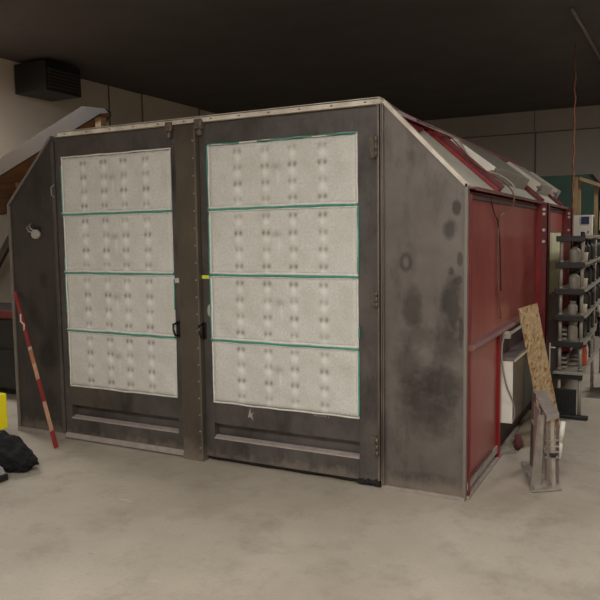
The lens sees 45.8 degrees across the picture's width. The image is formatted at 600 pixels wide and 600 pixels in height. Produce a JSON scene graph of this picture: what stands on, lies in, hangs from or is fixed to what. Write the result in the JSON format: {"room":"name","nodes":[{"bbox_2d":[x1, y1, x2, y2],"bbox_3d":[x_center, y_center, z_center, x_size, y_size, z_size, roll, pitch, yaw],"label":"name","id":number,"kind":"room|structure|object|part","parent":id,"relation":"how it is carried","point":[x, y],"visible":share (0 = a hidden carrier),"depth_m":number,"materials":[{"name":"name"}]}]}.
{"room":"industrial workshop","nodes":[
{"label":"industrial workshop","id":0,"kind":"room"},
{"bbox_2d":[0,58,215,302],"bbox_3d":[-4.486,-1.133,8.745,0.230,4.000,18.300,2,6,27],"label":"wall","id":1,"kind":"structure","parent":0,"point":[22,118],"depth_m":10.15,"materials":[{"name":"beige paint"}]},
{"bbox_2d":[14,59,80,101],"bbox_3d":[-3.446,-3.001,9.753,0.604,0.390,0.640,2,6,27],"label":"air vent","id":2,"kind":"object","parent":1,"relation":"in","point":[47,80],"visible":1,"depth_m":9.54,"materials":[{"name":"black metal"}]},
{"bbox_2d":[0,348,599,599],"bbox_3d":[1.126,1.143,6.056,12.800,0.200,18.700,2,6,27],"label":"floor","id":3,"kind":"structure","parent":0,"point":[93,520],"depth_m":3.86,"materials":[{"name":"concrete"}]},
{"bbox_2d":[0,393,7,429],"bbox_3d":[-2.310,0.927,5.330,0.186,0.455,0.140,2,6,27],"label":"canister","id":4,"kind":"object","parent":3,"relation":"on","point":[3,403],"visible":0.8,"depth_m":5.31,"materials":[{"name":"plastic"}]},
{"bbox_2d":[0,466,7,482],"bbox_3d":[-2.114,1.153,4.738,0.290,0.105,0.166,2,6,27],"label":"kit box","id":5,"kind":"object","parent":3,"relation":"on","point":[3,476],"visible":1,"depth_m":4.72,"materials":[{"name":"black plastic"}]},
{"bbox_3d":[-2.119,1.131,4.742,0.278,0.060,0.140,2,6,27],"label":"lid","id":6,"kind":"part","parent":5,"relation":"part of","materials":[{"name":"grey plastic"}]},
{"bbox_2d":[0,302,15,388],"bbox_3d":[-3.304,0.504,7.682,1.600,0.900,0.780,2,6,27],"label":"workbench","id":7,"kind":"object","parent":3,"relation":"on","point":[7,359],"visible":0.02,"depth_m":7.13,"materials":[{"name":"black metal"}]},
{"bbox_3d":[-3.333,0.326,7.320,1.170,0.280,0.015,2,6,27],"label":"drawer","id":8,"kind":"part","parent":7,"relation":"part of","materials":[{"name":"black metal"}]},
{"bbox_3d":[-3.329,0.635,7.348,1.170,0.300,0.015,2,6,27],"label":"cabinet door","id":9,"kind":"part","parent":7,"relation":"part of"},
{"bbox_2d":[0,430,38,472],"bbox_3d":[-2.085,1.053,5.010,0.585,0.252,0.307,1,5,19],"label":"cloth bag","id":10,"kind":"object","parent":3,"relation":"on","point":[15,455],"visible":0.98,"depth_m":4.90,"materials":[{"name":"black fabric"}]},
{"bbox_2d":[13,291,58,448],"bbox_3d":[-2.109,0.534,5.644,0.032,1.182,0.717,-5,7,-42],"label":"stick","id":11,"kind":"object","parent":3,"relation":"on","point":[52,432],"visible":1,"depth_m":5.63,"materials":[{"name":"red wood"}]},
{"bbox_2d":[0,106,110,267],"bbox_3d":[-2.946,-0.620,8.477,2.743,2.985,0.950,2,6,27],"label":"timber boxing","id":12,"kind":"object","parent":3,"relation":"on","point":[14,165],"visible":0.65,"depth_m":7.89,"materials":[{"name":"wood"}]},
{"bbox_3d":[-2.072,-0.488,7.584,0.080,2.860,0.080,2,6,27],"label":"support post","id":13,"kind":"part","parent":12,"relation":"part of","materials":[{"name":"brown wood"}]},
{"bbox_2d":[7,97,573,501],"bbox_3d":[0.313,-0.238,6.882,3.886,2.424,4.407,2,6,27],"label":"booth","id":14,"kind":"object","parent":3,"relation":"on","point":[337,289],"visible":0.99,"depth_m":4.83,"materials":[{"name":"metal"}]},
{"bbox_3d":[-2.145,-0.094,5.783,0.515,2.377,0.030,2,6,27],"label":"gable panel","id":15,"kind":"part","parent":14,"relation":"part of","materials":[{"name":"metal"}]},
{"bbox_3d":[-1.360,-0.072,5.394,1.167,2.337,0.074,2,6,27],"label":"door frame","id":16,"kind":"part","parent":14,"relation":"part of","materials":[{"name":"metal"}]},
{"bbox_3d":[-1.342,-0.068,5.409,1.052,2.065,0.032,2,6,27],"label":"recessed plate","id":17,"kind":"part","parent":14,"relation":"part of","materials":[{"name":"metal"}]},
{"bbox_3d":[-0.888,0.210,5.097,0.038,0.115,0.071,2,6,27],"label":"handle","id":18,"kind":"part","parent":14,"relation":"part of","materials":[{"name":"black metal"}]},
{"bbox_3d":[-0.765,-0.031,5.040,0.171,2.372,0.070,2,6,27],"label":"post","id":19,"kind":"part","parent":14,"relation":"part of","materials":[{"name":"metal"}]},
{"bbox_3d":[-0.690,0.217,4.995,0.038,0.115,0.071,2,6,27],"label":"handle","id":20,"kind":"part","parent":14,"relation":"part of","materials":[{"name":"black metal"}]},
{"bbox_3d":[-0.084,-0.030,4.736,1.314,2.337,0.074,2,6,27],"label":"door frame","id":21,"kind":"part","parent":14,"relation":"part of","materials":[{"name":"metal"}]},
{"bbox_3d":[-0.100,-0.027,4.768,1.112,2.065,0.032,2,6,27],"label":"recessed plate","id":22,"kind":"part","parent":14,"relation":"part of","materials":[{"name":"metal"}]},
{"bbox_3d":[0.752,0.002,4.290,0.515,2.377,0.030,2,6,27],"label":"gable panel","id":23,"kind":"part","parent":14,"relation":"part of","materials":[{"name":"metal"}]},
{"bbox_3d":[1.518,-1.331,6.210,0.080,0.026,4.240,2,6,27],"label":"roof frame","id":24,"kind":"part","parent":14,"relation":"part of","materials":[{"name":"red paint"}]},
{"bbox_3d":[1.107,-0.975,4.898,0.528,0.475,0.045,2,6,27],"label":"roof frame","id":25,"kind":"part","parent":14,"relation":"part of","materials":[{"name":"red paint"}]},
{"bbox_3d":[1.154,-0.995,4.962,0.547,0.496,0.014,2,6,27],"label":"roof frame","id":26,"kind":"part","parent":14,"relation":"part of","materials":[{"name":"red paint"}]},
{"bbox_3d":[1.004,0.284,4.221,0.023,1.805,0.030,2,6,27],"label":"edge post","id":27,"kind":"part","parent":14,"relation":"part of","materials":[{"name":"metal"}]},
{"bbox_3d":[1.213,-1.011,5.087,0.370,0.310,0.006,2,6,27],"label":"plate","id":28,"kind":"part","parent":14,"relation":"part of","materials":[{"name":"white metal"}]},
{"bbox_3d":[1.174,0.687,4.624,0.030,0.845,0.830,2,6,27],"label":"panel","id":29,"kind":"part","parent":14,"relation":"part of","materials":[{"name":"red paint"}]},
{"bbox_3d":[1.223,1.111,4.702,0.030,0.105,0.960,2,6,27],"label":"rail","id":30,"kind":"part","parent":14,"relation":"part of","materials":[{"name":"metal"}]},
{"bbox_3d":[1.385,0.672,5.008,0.052,0.880,0.035,2,6,27],"label":"edge post","id":31,"kind":"part","parent":14,"relation":"part of","materials":[{"name":"red metal"}]},
{"bbox_3d":[1.527,-0.283,5.245,0.030,0.915,2.420,2,6,27],"label":"panel","id":32,"kind":"part","parent":14,"relation":"part of","materials":[{"name":"red paint"}]},
{"bbox_3d":[1.565,0.179,5.271,0.042,0.039,2.420,2,6,27],"label":"rail","id":33,"kind":"part","parent":14,"relation":"part of","materials":[{"name":"red metal"}]},
{"bbox_3d":[1.472,0.658,5.088,0.097,0.450,0.010,2,6,27],"label":"plate","id":34,"kind":"part","parent":14,"relation":"part of","materials":[{"name":"white metal"}]},
{"bbox_3d":[1.748,0.370,5.593,0.107,0.025,1.215,2,6,27],"label":"plate","id":35,"kind":"part","parent":14,"relation":"part of","materials":[{"name":"grey metal"}]},
{"bbox_3d":[1.277,-0.385,8.842,3.775,2.335,0.030,2,6,27],"label":"panel","id":36,"kind":"part","parent":14,"relation":"part of","materials":[{"name":"red paint"}]},
{"bbox_3d":[1.964,-0.835,6.004,0.080,0.012,4.280,2,6,27],"label":"eave rail","id":37,"kind":"part","parent":14,"relation":"part of","materials":[{"name":"red metal"}]},
{"bbox_3d":[1.797,0.381,5.577,0.015,0.015,1.200,2,6,27],"label":"trim","id":38,"kind":"part","parent":14,"relation":"part of","materials":[{"name":"white metal"}]},
{"bbox_3d":[1.998,-0.826,5.988,0.006,0.016,4.280,2,6,27],"label":"eave rail","id":39,"kind":"part","parent":14,"relation":"part of","materials":[{"name":"red metal"}]},
{"bbox_3d":[2.131,-1.184,6.855,0.370,0.310,0.006,2,6,27],"label":"plate","id":40,"kind":"part","parent":14,"relation":"part of","materials":[{"name":"grey metal"}]},
{"bbox_3d":[2.130,0.503,6.479,0.018,0.890,3.280,2,6,27],"label":"panel","id":41,"kind":"part","parent":14,"relation":"part of","materials":[{"name":"white metal"}]},
{"bbox_3d":[1.911,-1.129,6.444,0.534,0.481,0.050,2,6,27],"label":"roof frame","id":42,"kind":"part","parent":14,"relation":"part of","materials":[{"name":"red paint"}]},
{"bbox_3d":[2.003,-1.146,6.621,0.534,0.481,0.050,2,6,27],"label":"roof frame","id":43,"kind":"part","parent":14,"relation":"part of","materials":[{"name":"red paint"}]},
{"bbox_3d":[2.595,-1.246,7.694,0.363,0.304,0.006,2,6,27],"label":"plate","id":44,"kind":"part","parent":14,"relation":"part of","materials":[{"name":"white metal"}]},
{"bbox_3d":[2.506,0.091,7.182,0.018,0.255,1.620,2,6,27],"label":"panel","id":45,"kind":"part","parent":14,"relation":"part of","materials":[{"name":"black metal"}]},
{"bbox_3d":[2.531,-1.245,7.638,0.534,0.481,0.050,2,6,27],"label":"roof frame","id":46,"kind":"part","parent":14,"relation":"part of","materials":[{"name":"red paint"}]},
{"bbox_3d":[2.499,-0.800,7.098,0.030,0.245,1.620,2,6,27],"label":"panel","id":47,"kind":"part","parent":14,"relation":"part of","materials":[{"name":"red paint"}]},
{"bbox_2d":[513,434,523,450],"bbox_3d":[1.610,1.046,5.240,0.081,0.121,0.075,-4,6,-33],"label":"rag","id":48,"kind":"object","parent":3,"relation":"on","point":[518,442],"visible":1,"depth_m":5.22,"materials":[{"name":"red fabric"}]},
{"bbox_2d":[512,414,530,446],"bbox_3d":[1.881,1.034,5.755,0.150,0.050,0.920,2,6,27],"label":"plank","id":49,"kind":"object","parent":3,"relation":"on","point":[524,430],"visible":0.44,"depth_m":5.54,"materials":[{"name":"beige wood"}]},
{"bbox_2d":[518,303,559,433],"bbox_3d":[1.870,0.545,5.541,0.436,1.059,0.078,-3,6,-27],"label":"board","id":50,"kind":"object","parent":3,"relation":"on","point":[529,316],"visible":0.56,"depth_m":5.50,"materials":[{"name":"beige wood"}]},
{"bbox_2d":[521,390,565,491],"bbox_3d":[1.584,0.893,4.628,0.211,0.536,0.603,0,5,11],"label":"trestle","id":51,"kind":"object","parent":3,"relation":"on","point":[538,467],"visible":1,"depth_m":4.45,"materials":[{"name":"metal"}]},
{"bbox_3d":[1.573,0.873,4.798,0.013,0.528,0.141,0,5,4],"label":"leg","id":52,"kind":"part","parent":51,"relation":"part of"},
{"bbox_3d":[1.514,0.919,4.523,0.095,0.488,0.223,2,6,27],"label":"leg","id":53,"kind":"part","parent":51,"relation":"part of","materials":[{"name":"metal"}]},
{"bbox_3d":[1.578,1.146,4.653,0.191,0.026,0.603,0,5,11],"label":"plate","id":54,"kind":"part","parent":51,"relation":"part of","materials":[{"name":"metal"}]},
{"bbox_3d":[1.564,0.916,4.563,0.026,0.451,0.036,2,6,27],"label":"leg","id":55,"kind":"part","parent":51,"relation":"part of","materials":[{"name":"metal"}]},
{"bbox_3d":[1.561,0.926,4.508,0.023,0.440,0.016,2,6,27],"label":"leg","id":56,"kind":"part","parent":51,"relation":"part of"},
{"bbox_3d":[1.589,0.680,4.598,0.090,0.092,0.489,0,5,9],"label":"plate","id":57,"kind":"part","parent":51,"relation":"part of","materials":[{"name":"metal"}]},
{"bbox_3d":[1.547,0.943,4.433,0.032,0.441,0.024,2,6,27],"label":"leg","id":58,"kind":"part","parent":51,"relation":"part of","materials":[{"name":"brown metal"}]},
{"bbox_3d":[1.581,0.944,4.443,0.040,0.446,0.038,2,6,27],"label":"leg","id":59,"kind":"part","parent":51,"relation":"part of","materials":[{"name":"metal"}]},
{"bbox_3d":[1.622,0.938,4.478,0.026,0.440,0.016,2,6,27],"label":"leg","id":60,"kind":"part","parent":51,"relation":"part of","materials":[{"name":"grey metal"}]},
{"bbox_3d":[1.629,0.872,4.423,0.041,0.242,0.032,2,6,27],"label":"white handle","id":61,"kind":"part","parent":51,"relation":"part of","materials":[{"name":"plastic"}]},
{"bbox_2d":[539,174,599,234],"bbox_3d":[4.111,-0.751,11.514,1.390,2.506,0.080,2,6,27],"label":"panel","id":62,"kind":"object","parent":3,"relation":"on","point":[563,183],"visible":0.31,"depth_m":11.25,"materials":[{"name":"green paint"}]},
{"bbox_2d":[549,232,599,420],"bbox_3d":[2.844,0.124,7.067,0.366,1.600,2.360,2,6,27],"label":"storage rack","id":63,"kind":"object","parent":3,"relation":"on","point":[565,398],"visible":0.82,"depth_m":6.12,"materials":[{"name":"black plastic"}]},
{"bbox_3d":[2.251,0.241,6.153,0.037,1.548,0.038,2,6,27],"label":"post","id":64,"kind":"part","parent":63,"relation":"part of","materials":[{"name":"grey metal"}]},
{"bbox_2d":[561,351,568,367],"bbox_3d":[2.352,0.533,6.333,0.064,0.120,0.220,2,6,27],"label":"tray stack","id":65,"kind":"object","parent":63,"relation":"on","point":[564,355],"visible":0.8,"depth_m":6.25,"materials":[{"name":"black plastic"}]},
{"bbox_2d":[561,351,568,358],"bbox_3d":[2.351,0.493,6.329,0.064,0.040,0.220,2,6,27],"label":"tray","id":66,"kind":"object","parent":65,"relation":"on","point":[564,355],"depth_m":6.26,"materials":[{"name":"black plastic"}]},
{"bbox_2d":[561,357,568,363],"bbox_3d":[2.352,0.533,6.333,0.064,0.040,0.220,2,6,27],"label":"tray","id":67,"kind":"object","parent":65,"relation":"on","point":[564,360],"depth_m":6.24,"materials":[{"name":"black plastic"}]},
{"bbox_2d":[561,361,568,367],"bbox_3d":[2.353,0.573,6.336,0.064,0.040,0.220,2,6,27],"label":"tray","id":68,"kind":"object","parent":65,"relation":"on","point":[564,364],"depth_m":6.25,"materials":[{"name":"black plastic"}]},
{"bbox_2d":[562,324,568,339],"bbox_3d":[2.349,0.284,6.310,0.064,0.120,0.220,2,6,27],"label":"tray stack","id":69,"kind":"object","parent":63,"relation":"on","point":[564,326],"visible":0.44,"depth_m":6.23,"materials":[{"name":"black plastic"}]},
{"bbox_2d":[562,324,568,330],"bbox_3d":[2.348,0.244,6.307,0.064,0.040,0.220,2,6,27],"label":"tray","id":70,"kind":"object","parent":69,"relation":"on","point":[564,326],"depth_m":6.23,"materials":[{"name":"black plastic"}]},
{"bbox_3d":[2.292,0.879,6.155,0.185,0.225,0.030,2,6,27],"label":"panel","id":71,"kind":"part","parent":63,"relation":"part of","materials":[{"name":"black plastic"}]},
{"bbox_2d":[554,341,582,347],"bbox_3d":[2.308,0.382,6.105,0.232,0.048,0.036,2,6,27],"label":"shelf","id":72,"kind":"object","parent":63,"relation":"attached to","point":[559,344],"depth_m":6.09,"materials":[{"name":"black metal"}]},
{"bbox_2d":[554,374,582,379],"bbox_3d":[2.312,0.659,6.130,0.232,0.048,0.036,2,6,27],"label":"shelf","id":73,"kind":"object","parent":63,"relation":"attached to","point":[557,376],"depth_m":6.12,"materials":[{"name":"black metal"}]},
{"bbox_2d":[555,315,583,321],"bbox_3d":[2.305,0.156,6.085,0.232,0.048,0.036,2,6,27],"label":"shelf","id":74,"kind":"object","parent":63,"relation":"attached to","point":[559,318],"depth_m":6.07,"materials":[{"name":"black metal"}]},
{"bbox_2d":[555,289,584,294],"bbox_3d":[2.302,-0.069,6.064,0.232,0.048,0.036,2,6,27],"label":"shelf","id":75,"kind":"object","parent":63,"relation":"attached to","point":[557,291],"depth_m":6.05,"materials":[{"name":"black plastic"}]},
{"bbox_2d":[556,262,584,267],"bbox_3d":[2.299,-0.295,6.044,0.232,0.048,0.036,2,6,27],"label":"shelf","id":76,"kind":"object","parent":63,"relation":"attached to","point":[558,264],"depth_m":6.03,"materials":[{"name":"black plastic"}]},
{"bbox_2d":[556,236,585,241],"bbox_3d":[2.296,-0.519,6.024,0.232,0.048,0.036,2,6,27],"label":"shelf","id":77,"kind":"object","parent":63,"relation":"attached to","point":[558,238],"depth_m":6.01,"materials":[{"name":"black plastic"}]},
{"bbox_2d":[568,321,577,340],"bbox_3d":[2.384,0.269,6.211,0.080,0.168,0.078,2,6,27],"label":"bottle","id":78,"kind":"object","parent":63,"relation":"on","point":[572,329],"visible":0.92,"depth_m":6.18,"materials":[{"name":"plastic"}]},
{"bbox_2d":[568,301,577,314],"bbox_3d":[2.376,0.067,6.195,0.080,0.118,0.078,2,6,27],"label":"bottle","id":79,"kind":"object","parent":63,"relation":"on","point":[572,307],"visible":1,"depth_m":6.17,"materials":[{"name":"plastic"}]},
{"bbox_2d":[569,271,579,288],"bbox_3d":[2.382,-0.175,6.169,0.092,0.153,0.090,2,6,27],"label":"bottle","id":80,"kind":"object","parent":63,"relation":"on","point":[574,279],"visible":0.96,"depth_m":6.14,"materials":[{"name":"plastic"}]},
{"bbox_2d":[569,244,580,261],"bbox_3d":[2.379,-0.403,6.148,0.092,0.158,0.090,2,6,27],"label":"bottle","id":81,"kind":"object","parent":63,"relation":"on","point":[574,253],"visible":0.88,"depth_m":6.12,"materials":[{"name":"plastic"}]},
{"bbox_2d":[555,336,599,371],"bbox_3d":[2.845,0.520,7.139,0.234,0.012,2.300,2,6,27],"label":"shelf","id":82,"kind":"object","parent":63,"relation":"attached to","point":[573,354],"depth_m":6.63,"materials":[{"name":"grey metal"}]},
{"bbox_2d":[557,298,599,317],"bbox_3d":[2.838,0.045,7.096,0.234,0.012,2.300,2,6,27],"label":"shelf","id":83,"kind":"object","parent":63,"relation":"attached to","point":[564,314],"depth_m":6.19,"materials":[{"name":"grey metal"}]},
{"bbox_2d":[562,323,596,344],"bbox_3d":[2.841,0.271,7.116,0.234,0.012,2.300,2,6,27],"label":"shelf","id":84,"kind":"object","parent":63,"relation":"attached to","point":[583,341],"depth_m":6.16,"materials":[{"name":"grey metal"}]},
{"bbox_2d":[576,295,585,312],"bbox_3d":[2.503,0.018,6.329,0.080,0.188,0.078,2,6,27],"label":"bottle","id":85,"kind":"object","parent":63,"relation":"on","point":[578,297],"visible":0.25,"depth_m":6.31,"materials":[{"name":"plastic"}]},
{"bbox_3d":[2.401,0.246,6.076,0.037,1.548,0.038,2,6,27],"label":"post","id":86,"kind":"part","parent":63,"relation":"part of","materials":[{"name":"grey metal"}]},
{"bbox_2d":[577,322,585,337],"bbox_3d":[2.515,0.243,6.367,0.080,0.188,0.078,2,6,27],"label":"bottle","id":87,"kind":"object","parent":63,"relation":"on","point":[584,324],"visible":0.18,"depth_m":6.34,"materials":[{"name":"grey plastic"}]},
{"bbox_2d":[563,277,599,291],"bbox_3d":[2.835,-0.180,7.075,0.234,0.012,2.300,2,6,27],"label":"shelf","id":88,"kind":"object","parent":63,"relation":"attached to","point":[566,287],"depth_m":6.16,"materials":[{"name":"grey metal"}]},
{"bbox_2d":[578,268,586,277],"bbox_3d":[2.509,-0.208,6.326,0.080,0.188,0.078,2,6,27],"label":"bottle","id":89,"kind":"object","parent":63,"relation":"on","point":[585,273],"visible":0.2,"depth_m":6.30,"materials":[{"name":"grey plastic"}]},
{"bbox_2d":[582,344,586,364],"bbox_3d":[2.546,0.488,6.397,0.072,0.193,0.070,2,6,27],"label":"can","id":90,"kind":"object","parent":63,"relation":"on","point":[584,350],"visible":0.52,"depth_m":6.37,"materials":[{"name":"red paint"}]},
{"bbox_2d":[583,304,586,313],"bbox_3d":[2.484,0.079,6.231,0.064,0.085,0.062,2,6,27],"label":"tub","id":91,"kind":"object","parent":63,"relation":"on","point":[584,305],"visible":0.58,"depth_m":6.20,"materials":[{"name":"beige plastic"}]},
{"bbox_2d":[584,278,587,287],"bbox_3d":[2.481,-0.146,6.211,0.064,0.085,0.062,2,6,27],"label":"tub","id":92,"kind":"object","parent":63,"relation":"on","point":[585,279],"visible":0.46,"depth_m":6.19,"materials":[{"name":"beige plastic"}]},
{"bbox_2d":[584,252,588,261],"bbox_3d":[2.478,-0.372,6.190,0.064,0.085,0.062,2,6,27],"label":"tub","id":93,"kind":"object","parent":63,"relation":"on","point":[586,253],"visible":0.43,"depth_m":6.17,"materials":[{"name":"beige plastic"}]},
{"bbox_2d":[585,316,589,332],"bbox_3d":[2.694,0.210,6.700,0.078,0.188,0.080,-1,5,3],"label":"bottle","id":94,"kind":"object","parent":63,"relation":"on","point":[587,319],"visible":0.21,"depth_m":6.67,"materials":[{"name":"grey plastic"}]},
{"bbox_2d":[585,240,589,260],"bbox_3d":[2.598,-0.451,6.471,0.080,0.188,0.078,-4,6,-30],"label":"bottle","id":95,"kind":"object","parent":63,"relation":"on","point":[586,241],"visible":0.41,"depth_m":6.44,"materials":[{"name":"plastic"}]},
{"bbox_2d":[585,290,590,308],"bbox_3d":[2.684,-0.014,6.661,0.078,0.188,0.080,-1,5,3],"label":"bottle","id":96,"kind":"object","parent":63,"relation":"on","point":[587,293],"visible":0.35,"depth_m":6.63,"materials":[{"name":"plastic"}]},
{"bbox_2d":[586,264,590,284],"bbox_3d":[2.686,-0.241,6.660,0.078,0.188,0.080,-1,5,3],"label":"bottle","id":97,"kind":"object","parent":63,"relation":"on","point":[587,267],"visible":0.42,"depth_m":6.63,"materials":[{"name":"grey plastic"}]},
{"bbox_2d":[587,339,590,356],"bbox_3d":[2.748,0.451,6.809,0.068,0.188,0.066,2,6,27],"label":"spray can","id":98,"kind":"object","parent":63,"relation":"on","point":[588,343],"visible":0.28,"depth_m":6.78,"materials":[{"name":"white metal"}]},
{"bbox_2d":[588,240,593,258],"bbox_3d":[2.771,-0.484,6.808,0.080,0.188,0.078,3,6,35],"label":"bottle","id":99,"kind":"object","parent":63,"relation":"on","point":[590,241],"visible":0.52,"depth_m":6.78,"materials":[{"name":"plastic"}]},
{"bbox_2d":[590,335,592,353],"bbox_3d":[2.849,0.431,7.004,0.068,0.188,0.066,2,6,27],"label":"spray can","id":100,"kind":"object","parent":63,"relation":"on","point":[591,340],"visible":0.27,"depth_m":6.98,"materials":[{"name":"grey metal"}]},
{"bbox_2d":[589,287,594,304],"bbox_3d":[2.859,-0.047,6.997,0.080,0.188,0.078,-3,6,-22],"label":"bottle","id":101,"kind":"object","parent":63,"relation":"on","point":[591,290],"visible":0.31,"depth_m":6.96,"materials":[{"name":"plastic"}]},
{"bbox_2d":[590,313,593,327],"bbox_3d":[2.867,0.177,7.037,0.080,0.188,0.078,-3,6,-22],"label":"bottle","id":102,"kind":"object","parent":63,"relation":"on","point":[591,314],"visible":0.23,"depth_m":7.00,"materials":[{"name":"grey plastic"}]},
{"bbox_2d":[590,263,594,281],"bbox_3d":[2.862,-0.274,6.995,0.080,0.188,0.078,-3,6,-22],"label":"bottle","id":103,"kind":"object","parent":63,"relation":"on","point":[591,264],"visible":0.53,"depth_m":6.96,"materials":[{"name":"grey plastic"}]},
{"bbox_3d":[2.926,0.147,7.088,0.037,1.548,0.038,2,6,27],"label":"post","id":104,"kind":"part","parent":63,"relation":"part of","materials":[{"name":"grey metal"}]},
{"bbox_2d":[595,287,597,301],"bbox_3d":[3.033,-0.080,7.333,0.080,0.188,0.078,4,7,43],"label":"bottle","id":105,"kind":"object","parent":63,"relation":"on","point":[596,299],"visible":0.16,"depth_m":7.30,"materials":[{"name":"plastic"}]},
{"bbox_2d":[596,261,598,279],"bbox_3d":[3.038,-0.307,7.331,0.080,0.188,0.078,4,7,43],"label":"bottle","id":106,"kind":"object","parent":63,"relation":"on","point":[597,267],"visible":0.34,"depth_m":7.30,"materials":[{"name":"grey plastic"}]},
{"bbox_2d":[596,282,599,298],"bbox_3d":[3.206,-0.113,7.670,0.078,0.188,0.080,1,5,19],"label":"bottle","id":107,"kind":"object","parent":63,"relation":"on","point":[599,282],"visible":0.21,"depth_m":7.63,"materials":[{"name":"plastic"}]},
{"bbox_2d":[597,305,599,330],"bbox_3d":[2.776,0.169,6.569,0.068,0.248,0.189,0,5,10],"label":"gun","id":108,"kind":"object","parent":63,"relation":"hanging from","point":[598,306],"visible":1,"depth_m":6.59,"materials":[{"name":"black plastic"}]},
{"bbox_2d":[597,239,599,256],"bbox_3d":[3.115,-0.549,7.482,0.080,0.188,0.078,-2,5,-14],"label":"bottle","id":109,"kind":"object","parent":63,"relation":"on","point":[597,239],"visible":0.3,"depth_m":7.45,"materials":[{"name":"plastic"}]},
{"bbox_2d":[572,237,599,335],"bbox_3d":[4.270,-0.091,9.562,2.700,1.540,0.700,2,6,27],"label":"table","id":110,"kind":"object","parent":3,"relation":"on","point":[574,297],"visible":0.02,"depth_m":9.99,"materials":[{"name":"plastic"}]},
{"bbox_2d":[573,215,594,235],"bbox_3d":[3.828,-1.002,9.586,0.240,0.280,0.306,2,6,27],"label":"box","id":111,"kind":"object","parent":110,"relation":"on","point":[582,223],"visible":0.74,"depth_m":9.45,"materials":[{"name":"plastic"}]},
{"bbox_2d":[573,177,599,234],"bbox_3d":[4.399,-0.571,10.161,0.963,2.382,0.180,2,6,27],"label":"wooden frame","id":112,"kind":"structure","parent":3,"relation":"on","point":[577,182],"depth_m":10.19,"materials":[{"name":"brown wood"}]},
{"bbox_3d":[4.406,-1.561,10.027,0.886,0.385,0.090,2,6,27],"label":"rail","id":113,"kind":"part","parent":112,"relation":"part of","materials":[{"name":"brown wood"}]},
{"bbox_2d":[0,0,599,120],"bbox_3d":[1.069,-3.040,5.677,12.800,0.200,18.700,2,6,27],"label":"ceiling","id":114,"kind":"structure","parent":0,"point":[429,59],"depth_m":9.20,"materials":[{"name":"black paint"}]},
{"bbox_2d":[572,44,576,207],"bbox_3d":[3.535,-2.213,9.171,0.041,2.128,0.038,-5,7,-42],"label":"hanging cord","id":115,"kind":"object","parent":114,"relation":"hanging from","point":[575,44],"visible":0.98,"depth_m":9.16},
{"bbox_2d":[570,7,599,59],"bbox_3d":[3.666,-3.188,8.923,0.102,0.140,3.053,2,6,29],"label":"conduit","id":116,"kind":"object","parent":114,"relation":"attached to","point":[572,10],"visible":1,"depth_m":8.38,"materials":[{"name":"grey metal"}]},
{"bbox_2d":[423,105,599,181],"bbox_3d":[5.339,-1.747,14.041,12.800,4.000,0.212,2,6,27],"label":"wall","id":117,"kind":"structure","parent":0,"point":[540,141],"depth_m":14.09,"materials":[{"name":"grey concrete"}]}
]}

